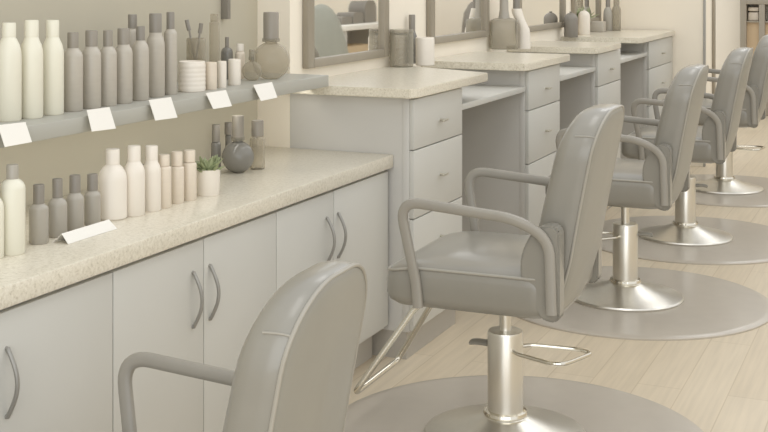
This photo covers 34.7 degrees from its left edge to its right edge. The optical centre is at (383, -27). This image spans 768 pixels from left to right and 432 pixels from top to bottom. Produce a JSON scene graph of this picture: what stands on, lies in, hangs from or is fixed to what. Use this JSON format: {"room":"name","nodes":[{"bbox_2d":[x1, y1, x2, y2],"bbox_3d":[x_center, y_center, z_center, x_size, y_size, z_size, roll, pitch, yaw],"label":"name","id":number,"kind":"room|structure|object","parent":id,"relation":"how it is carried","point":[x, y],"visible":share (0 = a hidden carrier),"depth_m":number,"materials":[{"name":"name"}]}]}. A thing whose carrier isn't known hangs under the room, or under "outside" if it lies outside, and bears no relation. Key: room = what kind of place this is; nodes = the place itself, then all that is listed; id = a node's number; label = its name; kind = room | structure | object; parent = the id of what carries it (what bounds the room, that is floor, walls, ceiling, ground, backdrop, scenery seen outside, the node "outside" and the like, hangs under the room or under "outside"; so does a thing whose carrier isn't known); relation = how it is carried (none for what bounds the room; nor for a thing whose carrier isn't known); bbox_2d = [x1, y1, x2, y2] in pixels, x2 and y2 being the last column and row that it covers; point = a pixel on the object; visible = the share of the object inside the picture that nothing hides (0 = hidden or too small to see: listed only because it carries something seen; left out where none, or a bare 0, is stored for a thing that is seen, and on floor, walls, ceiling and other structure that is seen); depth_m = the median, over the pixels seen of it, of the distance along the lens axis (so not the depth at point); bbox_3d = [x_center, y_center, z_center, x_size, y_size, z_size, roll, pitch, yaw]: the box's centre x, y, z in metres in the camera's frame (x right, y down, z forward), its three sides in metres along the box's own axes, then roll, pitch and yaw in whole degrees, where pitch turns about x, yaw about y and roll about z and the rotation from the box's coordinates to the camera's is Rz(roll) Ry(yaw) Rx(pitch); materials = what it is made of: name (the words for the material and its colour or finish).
{"room":"salon","nodes":[
{"label":"salon","id":0,"kind":"room"},
{"bbox_2d":[0,0,257,205],"bbox_3d":[-1.734,-0.100,2.192,0.260,3.000,5.617,0,0,24],"label":"wall","id":1,"kind":"structure","parent":0,"point":[39,162],"depth_m":3.95,"materials":[{"name":"paint"}]},
{"bbox_2d":[0,72,328,147],"bbox_3d":[-0.930,0.420,3.274,0.339,0.100,2.845,0,0,24],"label":"shelf","id":2,"kind":"object","parent":1,"relation":"attached to","point":[46,127],"visible":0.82,"depth_m":3.63,"materials":[{"name":"grey"}]},
{"bbox_2d":[0,22,21,121],"bbox_3d":[-0.946,0.246,3.102,0.062,0.247,0.062,0,0,24],"label":"bottle","id":3,"kind":"object","parent":2,"relation":"on","point":[10,50],"visible":1,"depth_m":3.08,"materials":[{"name":"beige plastic"}]},
{"bbox_2d":[0,122,31,146],"bbox_3d":[-0.879,0.381,2.931,0.023,0.051,0.098,0,0,24],"label":"price card","id":4,"kind":"object","parent":2,"relation":"attached to","point":[12,134],"visible":1,"depth_m":2.93,"materials":[{"name":"white paper"}]},
{"bbox_2d":[21,20,42,118],"bbox_3d":[-0.907,0.244,3.164,0.059,0.252,0.059,0,0,24],"label":"bottle","id":5,"kind":"object","parent":2,"relation":"on","point":[31,46],"visible":0.95,"depth_m":3.14,"materials":[{"name":"beige plastic"}]},
{"bbox_2d":[42,20,63,115],"bbox_3d":[-0.874,0.246,3.242,0.059,0.249,0.059,0,0,24],"label":"bottle","id":6,"kind":"object","parent":2,"relation":"on","point":[53,51],"visible":0.96,"depth_m":3.22,"materials":[{"name":"beige plastic"}]},
{"bbox_2d":[64,32,82,111],"bbox_3d":[-0.840,0.264,3.321,0.053,0.212,0.053,0,0,24],"label":"bottle","id":7,"kind":"object","parent":2,"relation":"on","point":[73,56],"visible":0.96,"depth_m":3.30,"materials":[{"name":"beige plastic"}]},
{"bbox_2d":[82,30,100,108],"bbox_3d":[-0.807,0.263,3.394,0.053,0.214,0.053,0,0,24],"label":"bottle","id":8,"kind":"object","parent":2,"relation":"on","point":[91,53],"visible":0.97,"depth_m":3.37,"materials":[{"name":"beige plastic"}]},
{"bbox_2d":[87,107,115,131],"bbox_3d":[-0.745,0.383,3.235,0.023,0.058,0.104,0,0,24],"label":"price card","id":9,"kind":"object","parent":2,"relation":"attached to","point":[100,119],"visible":1,"depth_m":3.24,"materials":[{"name":"white paper"}]},
{"bbox_2d":[100,30,116,106],"bbox_3d":[-0.776,0.264,3.457,0.049,0.212,0.049,0,0,24],"label":"bottle","id":10,"kind":"object","parent":2,"relation":"on","point":[108,52],"visible":0.92,"depth_m":3.44,"materials":[{"name":"beige plastic"}]},
{"bbox_2d":[115,28,132,103],"bbox_3d":[-0.746,0.263,3.524,0.052,0.214,0.052,0,0,24],"label":"bottle","id":11,"kind":"object","parent":2,"relation":"on","point":[123,49],"visible":0.91,"depth_m":3.50,"materials":[{"name":"beige plastic"}]},
{"bbox_2d":[128,14,136,47],"bbox_3d":[-0.760,0.246,3.716,0.036,0.248,0.036,0,0,24],"label":"bottle","id":12,"kind":"object","parent":2,"relation":"on","point":[132,18],"visible":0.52,"depth_m":3.70,"materials":[{"name":"beige plastic"}]},
{"bbox_2d":[132,26,148,100],"bbox_3d":[-0.714,0.262,3.606,0.050,0.217,0.050,0,0,24],"label":"bottle","id":13,"kind":"object","parent":2,"relation":"on","point":[140,48],"visible":0.94,"depth_m":3.58,"materials":[{"name":"beige plastic"}]},
{"bbox_2d":[146,13,164,97],"bbox_3d":[-0.689,0.244,3.710,0.056,0.251,0.056,0,0,24],"label":"bottle","id":14,"kind":"object","parent":2,"relation":"on","point":[155,40],"visible":0.91,"depth_m":3.69,"materials":[{"name":"beige plastic"}]},
{"bbox_2d":[149,97,176,120],"bbox_3d":[-0.628,0.384,3.501,0.023,0.060,0.111,0,0,24],"label":"price card","id":15,"kind":"object","parent":2,"relation":"attached to","point":[162,108],"visible":1,"depth_m":3.50,"materials":[{"name":"white paper"}]},
{"bbox_2d":[164,12,176,94],"bbox_3d":[-0.656,0.243,3.779,0.040,0.253,0.040,0,0,24],"label":"bottle","id":16,"kind":"object","parent":2,"relation":"on","point":[170,35],"visible":0.94,"depth_m":3.76,"materials":[{"name":"beige plastic"}]},
{"bbox_2d":[178,60,205,91],"bbox_3d":[-0.606,0.322,3.882,0.085,0.095,0.085,0,0,24],"label":"jar","id":17,"kind":"object","parent":2,"relation":"on","point":[191,74],"visible":1,"depth_m":3.85,"materials":[{"name":"beige plastic"}]},
{"bbox_2d":[186,38,205,61],"bbox_3d":[-0.626,0.292,4.094,0.063,0.157,0.063,0,0,24],"label":"tumbler","id":18,"kind":"object","parent":2,"relation":"on","point":[190,38],"visible":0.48,"depth_m":4.09,"materials":[{"name":"clear glass"}]},
{"bbox_2d":[185,20,194,59],"bbox_3d":[-0.639,0.258,4.098,0.053,0.213,0.014,0,0,17],"label":"brush","id":19,"kind":"object","parent":18,"relation":"in","point":[187,23],"visible":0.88,"depth_m":4.10,"materials":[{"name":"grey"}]},
{"bbox_2d":[195,23,202,59],"bbox_3d":[-0.620,0.264,4.095,0.037,0.201,0.014,0,0,-20],"label":"brush","id":20,"kind":"object","parent":18,"relation":"in","point":[200,28],"visible":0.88,"depth_m":4.09,"materials":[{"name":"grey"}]},
{"bbox_2d":[205,62,216,89],"bbox_3d":[-0.554,0.326,3.942,0.038,0.088,0.038,0,0,24],"label":"jar","id":21,"kind":"object","parent":2,"relation":"on","point":[211,67],"visible":0.91,"depth_m":3.92,"materials":[{"name":"white plastic"}]},
{"bbox_2d":[206,90,231,108],"bbox_3d":[-0.506,0.386,3.777,0.023,0.050,0.116,0,0,24],"label":"price card","id":22,"kind":"object","parent":2,"relation":"attached to","point":[218,99],"visible":1,"depth_m":3.78,"materials":[{"name":"white paper"}]},
{"bbox_2d":[217,61,226,87],"bbox_3d":[-0.528,0.327,4.007,0.029,0.086,0.029,0,0,24],"label":"jar","id":23,"kind":"object","parent":2,"relation":"on","point":[221,65],"visible":1,"depth_m":4.00,"materials":[{"name":"beige plastic"}]},
{"bbox_2d":[221,37,232,78],"bbox_3d":[-0.553,0.296,4.333,0.042,0.148,0.042,0,0,24],"label":"bottle","id":24,"kind":"object","parent":2,"relation":"on","point":[226,52],"visible":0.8,"depth_m":4.32,"materials":[{"name":"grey glass"}]},
{"bbox_2d":[228,59,240,84],"bbox_3d":[-0.499,0.327,4.102,0.042,0.086,0.042,0,0,24],"label":"jar","id":25,"kind":"object","parent":2,"relation":"on","point":[234,65],"visible":1,"depth_m":4.08,"materials":[{"name":"beige plastic"}]},
{"bbox_2d":[235,44,244,78],"bbox_3d":[-0.509,0.308,4.350,0.035,0.123,0.035,0,0,24],"label":"bottle","id":26,"kind":"object","parent":2,"relation":"on","point":[239,54],"visible":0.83,"depth_m":4.34,"materials":[{"name":"white plastic"}]},
{"bbox_2d":[253,82,276,100],"bbox_3d":[-0.389,0.387,4.045,0.023,0.052,0.124,0,0,24],"label":"price card","id":27,"kind":"object","parent":2,"relation":"attached to","point":[265,91],"visible":1,"depth_m":4.04,"materials":[{"name":"white paper"}]},
{"bbox_2d":[252,12,289,76],"bbox_3d":[-0.398,0.252,4.330,0.134,0.236,0.074,0,0,0],"label":"flask","id":28,"kind":"object","parent":2,"relation":"on","point":[270,19],"visible":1,"depth_m":4.31,"materials":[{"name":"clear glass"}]},
{"bbox_2d":[221,0,230,18],"bbox_3d":[-0.574,-0.086,4.468,0.029,0.500,0.020,0,0,24],"label":"wall rail","id":29,"kind":"object","parent":1,"relation":"attached to","point":[225,4],"visible":1,"depth_m":4.46,"materials":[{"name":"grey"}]},
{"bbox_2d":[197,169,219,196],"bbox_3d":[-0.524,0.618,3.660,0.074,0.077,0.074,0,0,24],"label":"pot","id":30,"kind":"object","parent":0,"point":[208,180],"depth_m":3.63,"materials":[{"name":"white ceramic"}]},
{"bbox_2d":[258,0,604,147],"bbox_3d":[0.468,-0.100,7.025,0.400,3.000,5.003,0,0,24],"label":"wall","id":31,"kind":"structure","parent":0,"point":[273,57],"depth_m":4.94,"materials":[{"name":"paint"}]},
{"bbox_2d":[303,0,388,68],"bbox_3d":[-0.145,-0.210,5.098,0.027,1.150,0.784,0,0,24],"label":"wall mirror","id":32,"kind":"object","parent":31,"relation":"attached to","point":[335,32],"visible":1,"depth_m":5.05,"materials":[{"name":"clear glass"}]},
{"bbox_2d":[315,0,380,57],"bbox_3d":[-0.152,-0.210,5.101,0.010,1.090,0.684,0,0,24],"label":"mirror glass","id":33,"kind":"object","parent":32,"relation":"attached to","point":[343,28],"depth_m":5.09,"materials":[{"name":"white"}]},
{"bbox_2d":[426,0,489,43],"bbox_3d":[0.390,-0.235,6.314,0.027,1.150,0.866,0,0,24],"label":"wall mirror","id":34,"kind":"object","parent":31,"relation":"attached to","point":[446,20],"visible":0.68,"depth_m":6.28,"materials":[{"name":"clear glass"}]},
{"bbox_2d":[435,0,483,35],"bbox_3d":[0.383,-0.235,6.317,0.010,1.090,0.766,0,0,24],"label":"mirror glass","id":35,"kind":"object","parent":34,"relation":"attached to","point":[452,17],"depth_m":6.32,"materials":[{"name":"white"}]},
{"bbox_2d":[461,84,525,109],"bbox_3d":[0.258,0.902,5.436,0.493,0.756,0.893,0,0,24],"label":"shelf","id":36,"kind":"object","parent":31,"relation":"attached to","point":[473,95],"visible":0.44,"depth_m":5.44,"materials":[{"name":"laminate"}]},
{"bbox_2d":[515,0,565,33],"bbox_3d":[0.987,-0.225,7.671,0.027,1.150,1.021,0,0,24],"label":"wall mirror","id":37,"kind":"object","parent":31,"relation":"attached to","point":[539,15],"visible":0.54,"depth_m":7.69,"materials":[{"name":"clear glass"}]},
{"bbox_2d":[522,0,561,25],"bbox_3d":[0.980,-0.225,7.675,0.010,1.090,0.921,0,0,24],"label":"mirror glass","id":38,"kind":"object","parent":37,"relation":"attached to","point":[535,12],"depth_m":7.69,"materials":[{"name":"white"}]},
{"bbox_2d":[560,65,595,80],"bbox_3d":[0.815,0.902,6.703,0.493,0.756,0.790,0,0,24],"label":"shelf","id":39,"kind":"object","parent":31,"relation":"attached to","point":[566,72],"visible":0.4,"depth_m":6.69,"materials":[{"name":"laminate"}]},
{"bbox_2d":[571,0,600,22],"bbox_3d":[1.432,-0.225,8.683,0.027,1.150,0.750,0,0,24],"label":"wall mirror","id":40,"kind":"object","parent":31,"relation":"attached to","point":[576,5],"visible":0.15,"depth_m":8.76,"materials":[{"name":"clear glass"}]},
{"bbox_2d":[577,0,597,17],"bbox_3d":[1.425,-0.225,8.687,0.010,1.090,0.650,0,0,24],"label":"mirror glass","id":41,"kind":"object","parent":40,"relation":"attached to","point":[593,4],"depth_m":8.76,"materials":[{"name":"white"}]},
{"bbox_2d":[620,51,646,63],"bbox_3d":[1.372,0.902,7.970,0.493,0.756,0.843,0,0,24],"label":"shelf","id":42,"kind":"object","parent":31,"relation":"attached to","point":[624,56],"visible":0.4,"depth_m":7.97,"materials":[{"name":"laminate"}]},
{"bbox_2d":[348,116,767,431],"bbox_3d":[3.128,1.450,5.124,6.800,0.100,14.900,0,0,24],"label":"floor","id":43,"kind":"structure","parent":0,"point":[720,384],"depth_m":4.47,"materials":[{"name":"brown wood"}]},
{"bbox_2d":[0,271,111,431],"bbox_3d":[-1.050,1.052,2.691,0.587,0.695,0.806,0,0,24],"label":"base cabinet","id":44,"kind":"object","parent":43,"relation":"on","point":[56,345],"visible":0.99,"depth_m":2.78,"materials":[{"name":"laminate"}]},
{"bbox_2d":[107,212,275,431],"bbox_3d":[-0.724,1.052,3.433,0.587,0.695,0.812,0,0,24],"label":"base cabinet","id":45,"kind":"object","parent":43,"relation":"on","point":[199,300],"visible":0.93,"depth_m":3.27,"materials":[{"name":"laminate"}]},
{"bbox_2d":[271,171,387,367],"bbox_3d":[-0.390,1.052,4.191,0.587,0.695,0.840,0,0,24],"label":"base cabinet","id":46,"kind":"object","parent":43,"relation":"on","point":[348,222],"visible":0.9,"depth_m":4.17,"materials":[{"name":"laminate"}]},
{"bbox_2d":[0,146,392,309],"bbox_3d":[-0.811,0.681,3.260,0.566,0.048,2.915,0,0,24],"label":"countertop","id":47,"kind":"structure","parent":46,"relation":"on","point":[289,176],"depth_m":3.35,"materials":[{"name":"stone"}]},
{"bbox_2d":[0,198,3,258],"bbox_3d":[-0.902,0.571,2.845,0.045,0.173,0.045,0,0,24],"label":"bottle","id":48,"kind":"object","parent":47,"relation":"on","point":[1,201],"visible":1,"depth_m":2.84,"materials":[{"name":"beige plastic"}]},
{"bbox_2d":[0,164,25,255],"bbox_3d":[-0.873,0.552,2.891,0.059,0.209,0.059,0,0,24],"label":"bottle","id":49,"kind":"object","parent":47,"relation":"on","point":[12,189],"visible":0.96,"depth_m":2.87,"materials":[{"name":"beige plastic"}]},
{"bbox_2d":[29,184,48,244],"bbox_3d":[-0.843,0.585,3.002,0.047,0.143,0.047,0,0,24],"label":"bottle","id":50,"kind":"object","parent":47,"relation":"on","point":[38,211],"visible":1,"depth_m":2.98,"materials":[{"name":"beige plastic"}]},
{"bbox_2d":[48,178,66,237],"bbox_3d":[-0.818,0.585,3.082,0.048,0.145,0.048,0,0,24],"label":"bottle","id":51,"kind":"object","parent":47,"relation":"on","point":[57,206],"visible":0.9,"depth_m":3.06,"materials":[{"name":"beige plastic"}]},
{"bbox_2d":[66,174,83,231],"bbox_3d":[-0.792,0.586,3.153,0.046,0.142,0.046,0,0,24],"label":"bottle","id":52,"kind":"object","parent":47,"relation":"on","point":[74,199],"visible":0.84,"depth_m":3.13,"materials":[{"name":"beige plastic"}]},
{"bbox_2d":[53,219,116,243],"bbox_3d":[-0.748,0.645,3.087,0.045,0.023,0.198,0,0,24],"label":"tent card","id":53,"kind":"object","parent":47,"relation":"on","point":[95,229],"visible":1,"depth_m":3.07,"materials":[{"name":"white paper"}]},
{"bbox_2d":[84,173,100,225],"bbox_3d":[-0.764,0.591,3.226,0.043,0.132,0.043,0,0,24],"label":"bottle","id":54,"kind":"object","parent":47,"relation":"on","point":[92,197],"visible":0.91,"depth_m":3.21,"materials":[{"name":"beige plastic"}]},
{"bbox_2d":[98,148,126,220],"bbox_3d":[-0.730,0.564,3.306,0.078,0.187,0.078,0,0,24],"label":"bottle","id":55,"kind":"object","parent":47,"relation":"on","point":[112,178],"visible":0.96,"depth_m":3.28,"materials":[{"name":"beige plastic"}]},
{"bbox_2d":[124,145,144,216],"bbox_3d":[-0.681,0.562,3.352,0.059,0.189,0.059,0,0,24],"label":"bottle","id":56,"kind":"object","parent":47,"relation":"on","point":[134,169],"visible":0.9,"depth_m":3.33,"materials":[{"name":"beige plastic"}]},
{"bbox_2d":[143,145,160,211],"bbox_3d":[-0.646,0.567,3.419,0.053,0.180,0.053,0,0,24],"label":"bottle","id":57,"kind":"object","parent":47,"relation":"on","point":[152,168],"visible":0.93,"depth_m":3.40,"materials":[{"name":"beige plastic"}]},
{"bbox_2d":[158,154,170,207],"bbox_3d":[-0.620,0.583,3.465,0.042,0.148,0.042,0,0,24],"label":"bottle","id":58,"kind":"object","parent":47,"relation":"on","point":[163,159],"visible":0.8,"depth_m":3.45,"materials":[{"name":"white plastic"}]},
{"bbox_2d":[171,151,183,203],"bbox_3d":[-0.594,0.583,3.532,0.041,0.147,0.041,0,0,24],"label":"bottle","id":59,"kind":"object","parent":47,"relation":"on","point":[177,169],"visible":0.92,"depth_m":3.52,"materials":[{"name":"white plastic"}]},
{"bbox_2d":[183,149,196,200],"bbox_3d":[-0.566,0.585,3.579,0.041,0.145,0.041,0,0,24],"label":"bottle","id":60,"kind":"object","parent":47,"relation":"on","point":[189,164],"visible":0.97,"depth_m":3.56,"materials":[{"name":"white plastic"}]},
{"bbox_2d":[195,155,224,196],"bbox_3d":[-0.524,0.597,3.659,0.102,0.120,0.093,0,0,24],"label":"potted succulent","id":61,"kind":"object","parent":47,"relation":"on","point":[208,172],"visible":0.97,"depth_m":3.63,"materials":[{"name":"white ceramic"}]},
{"bbox_2d":[211,124,220,169],"bbox_3d":[-0.562,0.580,4.117,0.033,0.153,0.033,0,0,24],"label":"bottle","id":62,"kind":"object","parent":47,"relation":"on","point":[215,145],"visible":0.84,"depth_m":4.11,"materials":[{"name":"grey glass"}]},
{"bbox_2d":[224,122,231,146],"bbox_3d":[-0.557,0.594,4.402,0.029,0.126,0.029,0,0,24],"label":"bottle","id":63,"kind":"object","parent":47,"relation":"on","point":[227,125],"visible":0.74,"depth_m":4.39,"materials":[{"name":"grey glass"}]},
{"bbox_2d":[222,115,253,172],"bbox_3d":[-0.484,0.563,4.077,0.106,0.187,0.096,0,0,0],"label":"flask","id":64,"kind":"object","parent":47,"relation":"on","point":[238,156],"visible":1,"depth_m":4.05,"materials":[{"name":"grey glass"}]},
{"bbox_2d":[250,120,264,169],"bbox_3d":[-0.426,0.575,4.146,0.051,0.164,0.051,0,0,24],"label":"bottle","id":65,"kind":"object","parent":47,"relation":"on","point":[257,126],"visible":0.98,"depth_m":4.13,"materials":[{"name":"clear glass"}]},
{"bbox_2d":[290,65,487,358],"bbox_3d":[0.084,0.906,4.993,0.531,0.987,1.069,0,0,24],"label":"station","id":66,"kind":"object","parent":43,"relation":"on","point":[413,115],"visible":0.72,"depth_m":4.57,"materials":[{"name":"laminate"}]},
{"bbox_2d":[292,65,487,98],"bbox_3d":[0.083,0.430,4.994,0.529,0.034,1.069,0,0,24],"label":"countertop","id":67,"kind":"structure","parent":66,"relation":"on","point":[407,82],"depth_m":4.73,"materials":[{"name":"stone"}]},
{"bbox_2d":[390,29,413,66],"bbox_3d":[0.078,0.330,5.486,0.107,0.167,0.107,0,0,24],"label":"glass jar","id":68,"kind":"object","parent":66,"relation":"on","point":[390,29],"visible":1,"depth_m":5.47,"materials":[{"name":"beige"}]},
{"bbox_2d":[407,15,416,63],"bbox_3d":[0.130,0.300,5.688,0.050,0.225,0.050,0,0,24],"label":"bottle","id":69,"kind":"object","parent":66,"relation":"on","point":[411,17],"visible":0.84,"depth_m":5.67,"materials":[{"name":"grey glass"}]},
{"bbox_2d":[416,37,434,65],"bbox_3d":[0.185,0.350,5.564,0.086,0.127,0.086,0,0,24],"label":"jar","id":70,"kind":"object","parent":66,"relation":"on","point":[425,46],"visible":1,"depth_m":5.53,"materials":[{"name":"beige plastic"}]},
{"bbox_2d":[421,51,569,234],"bbox_3d":[0.572,0.906,6.103,0.531,0.987,0.766,0,0,24],"label":"station","id":71,"kind":"object","parent":43,"relation":"on","point":[517,132],"visible":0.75,"depth_m":5.82,"materials":[{"name":"laminate"}]},
{"bbox_2d":[421,51,569,70],"bbox_3d":[0.571,0.430,6.104,0.529,0.034,0.766,0,0,24],"label":"countertop","id":72,"kind":"structure","parent":71,"relation":"on","point":[505,61],"depth_m":5.87,"materials":[{"name":"stone"}]},
{"bbox_2d":[490,0,517,49],"bbox_3d":[0.659,0.243,6.760,0.154,0.341,0.092,0,0,0],"label":"bottle","id":73,"kind":"object","parent":71,"relation":"on","point":[503,12],"visible":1,"depth_m":6.74,"materials":[{"name":"clear glass"}]},
{"bbox_2d":[512,0,530,48],"bbox_3d":[0.759,0.258,6.809,0.106,0.310,0.072,0,0,0],"label":"squeeze bottle","id":74,"kind":"object","parent":71,"relation":"on","point":[523,29],"visible":1,"depth_m":6.78,"materials":[{"name":"beige plastic"}]},
{"bbox_2d":[344,375,703,431],"bbox_3d":[0.392,1.394,3.686,1.170,0.012,1.170,0,0,24],"label":"floor mat","id":75,"kind":"object","parent":43,"relation":"on","point":[410,407],"visible":0.78,"depth_m":3.96,"materials":[{"name":"rubber"}]},
{"bbox_2d":[354,103,623,431],"bbox_3d":[0.324,0.885,3.715,0.770,1.005,0.618,0,0,23],"label":"salon chair","id":76,"kind":"object","parent":75,"relation":"on","point":[541,273],"visible":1,"depth_m":3.51,"materials":[{"name":"leather"}]},
{"bbox_2d":[507,41,620,210],"bbox_3d":[1.084,0.906,7.268,0.531,0.987,0.672,0,0,24],"label":"station","id":77,"kind":"object","parent":43,"relation":"on","point":[600,86],"visible":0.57,"depth_m":7.03,"materials":[{"name":"laminate"}]},
{"bbox_2d":[507,41,620,53],"bbox_3d":[1.070,0.430,7.238,0.529,0.034,0.607,0,0,24],"label":"countertop","id":78,"kind":"structure","parent":77,"relation":"on","point":[572,47],"depth_m":7.02,"materials":[{"name":"stone"}]},
{"bbox_2d":[561,29,674,158],"bbox_3d":[1.653,0.906,8.560,0.531,0.987,1.208,0,0,24],"label":"station","id":79,"kind":"object","parent":43,"relation":"on","point":[640,77],"visible":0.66,"depth_m":8.31,"materials":[{"name":"laminate"}]},
{"bbox_2d":[564,12,577,36],"bbox_3d":[1.223,0.330,8.045,0.092,0.167,0.092,0,0,24],"label":"container","id":80,"kind":"object","parent":79,"relation":"on","point":[570,19],"visible":1,"depth_m":8.01,"materials":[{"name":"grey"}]},
{"bbox_2d":[578,10,589,34],"bbox_3d":[1.361,0.328,8.370,0.082,0.170,0.082,0,0,24],"label":"bottle","id":81,"kind":"object","parent":79,"relation":"on","point":[583,16],"visible":1,"depth_m":8.34,"materials":[{"name":"beige plastic"}]},
{"bbox_2d":[579,7,597,18],"bbox_3d":[1.387,0.310,8.491,0.188,0.206,0.174,0,0,24],"label":"plant","id":82,"kind":"object","parent":79,"relation":"on","point":[582,9],"visible":0.08,"depth_m":8.51,"materials":[{"name":"green plant"}]},
{"bbox_2d":[590,21,605,31],"bbox_3d":[1.522,0.376,8.791,0.110,0.075,0.100,0,0,24],"label":"tissue box","id":83,"kind":"object","parent":79,"relation":"on","point":[595,26],"visible":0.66,"depth_m":8.74,"materials":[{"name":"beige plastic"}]},
{"bbox_2d":[603,0,612,30],"bbox_3d":[1.629,0.268,8.942,0.067,0.290,0.067,0,0,24],"label":"bottle","id":84,"kind":"object","parent":79,"relation":"on","point":[607,15],"visible":0.93,"depth_m":8.92,"materials":[{"name":"beige plastic"}]},
{"bbox_2d":[612,0,620,30],"bbox_3d":[1.690,0.282,8.941,0.063,0.261,0.063,0,0,24],"label":"bottle","id":85,"kind":"object","parent":79,"relation":"on","point":[613,0],"visible":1,"depth_m":8.92,"materials":[{"name":"clear glass"}]},
{"bbox_2d":[561,29,674,42],"bbox_3d":[1.651,0.430,8.558,0.529,0.034,1.203,0,0,24],"label":"countertop","id":86,"kind":"structure","parent":79,"relation":"on","point":[623,36],"depth_m":8.20,"materials":[{"name":"stone"}]},
{"bbox_2d":[517,266,767,340],"bbox_3d":[1.065,1.394,5.278,1.170,0.012,1.170,0,0,24],"label":"floor mat","id":87,"kind":"object","parent":43,"relation":"on","point":[711,307],"visible":0.6,"depth_m":4.99,"materials":[{"name":"rubber"}]},
{"bbox_2d":[545,64,708,311],"bbox_3d":[0.997,0.885,5.307,0.770,1.005,0.618,0,0,23],"label":"salon chair","id":88,"kind":"object","parent":87,"relation":"on","point":[657,181],"visible":0.79,"depth_m":5.08,"materials":[{"name":"grey leather"}]},
{"bbox_2d":[602,216,767,264],"bbox_3d":[1.622,1.394,6.497,1.170,0.012,1.170,0,0,24],"label":"floor mat","id":89,"kind":"object","parent":43,"relation":"on","point":[749,244],"visible":0.64,"depth_m":6.26,"materials":[{"name":"rubber"}]},
{"bbox_2d":[607,47,752,245],"bbox_3d":[1.554,0.885,6.526,0.770,1.005,0.618,0,0,23],"label":"salon chair","id":90,"kind":"object","parent":89,"relation":"on","point":[714,140],"visible":0.78,"depth_m":6.31,"materials":[{"name":"grey leather"}]},
{"bbox_2d":[691,174,767,207],"bbox_3d":[2.232,1.394,7.955,1.170,0.012,1.170,0,0,24],"label":"floor mat","id":91,"kind":"object","parent":43,"relation":"on","point":[758,200],"visible":0.41,"depth_m":7.64,"materials":[{"name":"rubber"}]},
{"bbox_2d":[696,34,767,194],"bbox_3d":[2.163,0.885,7.984,0.770,1.005,0.618,0,0,23],"label":"salon chair","id":92,"kind":"object","parent":91,"relation":"on","point":[723,182],"visible":0.55,"depth_m":7.74,"materials":[{"name":"grey leather"}]},
{"bbox_2d":[740,0,767,115],"bbox_3d":[3.809,0.400,12.248,0.474,2.000,0.290,0,0,24],"label":"display cabinet","id":93,"kind":"object","parent":43,"relation":"on","point":[753,25],"visible":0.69,"depth_m":12.20,"materials":[{"name":"wood"}]},
{"bbox_3d":[-0.434,1.394,2.168,1.170,0.012,1.170,0,0,24],"label":"floor mat","id":94,"kind":"object","parent":43,"relation":"on","visible":0},
{"bbox_2d":[118,260,366,431],"bbox_3d":[-0.451,0.946,2.175,0.823,0.922,0.618,0,0,21],"label":"salon chair","id":95,"kind":"object","parent":94,"relation":"on","point":[294,371],"visible":1,"depth_m":1.97,"materials":[{"name":"leather"}]},
{"bbox_2d":[605,0,711,166],"bbox_3d":[1.894,-0.100,9.365,1.126,3.000,0.430,0,0,24],"label":"wall","id":96,"kind":"structure","parent":0,"point":[685,17],"depth_m":9.04,"materials":[{"name":"paint"}]},
{"bbox_2d":[703,0,705,166],"bbox_3d":[2.334,-0.100,8.952,0.012,3.000,0.052,0,0,24],"label":"trim","id":97,"kind":"structure","parent":96,"relation":"attached to","point":[704,1],"depth_m":8.93,"materials":[{"name":"silver metal"}]},
{"bbox_2d":[712,0,715,93],"bbox_3d":[2.497,-0.100,9.313,0.020,3.000,0.060,0,0,24],"label":"trim","id":98,"kind":"structure","parent":96,"relation":"attached to","point":[713,1],"depth_m":9.28,"materials":[{"name":"metal"}]},
{"bbox_2d":[716,0,767,84],"bbox_3d":[5.935,-0.100,11.755,6.600,3.000,0.500,0,0,24],"label":"wall","id":99,"kind":"structure","parent":0,"point":[727,11],"depth_m":12.56,"materials":[{"name":"paint"}]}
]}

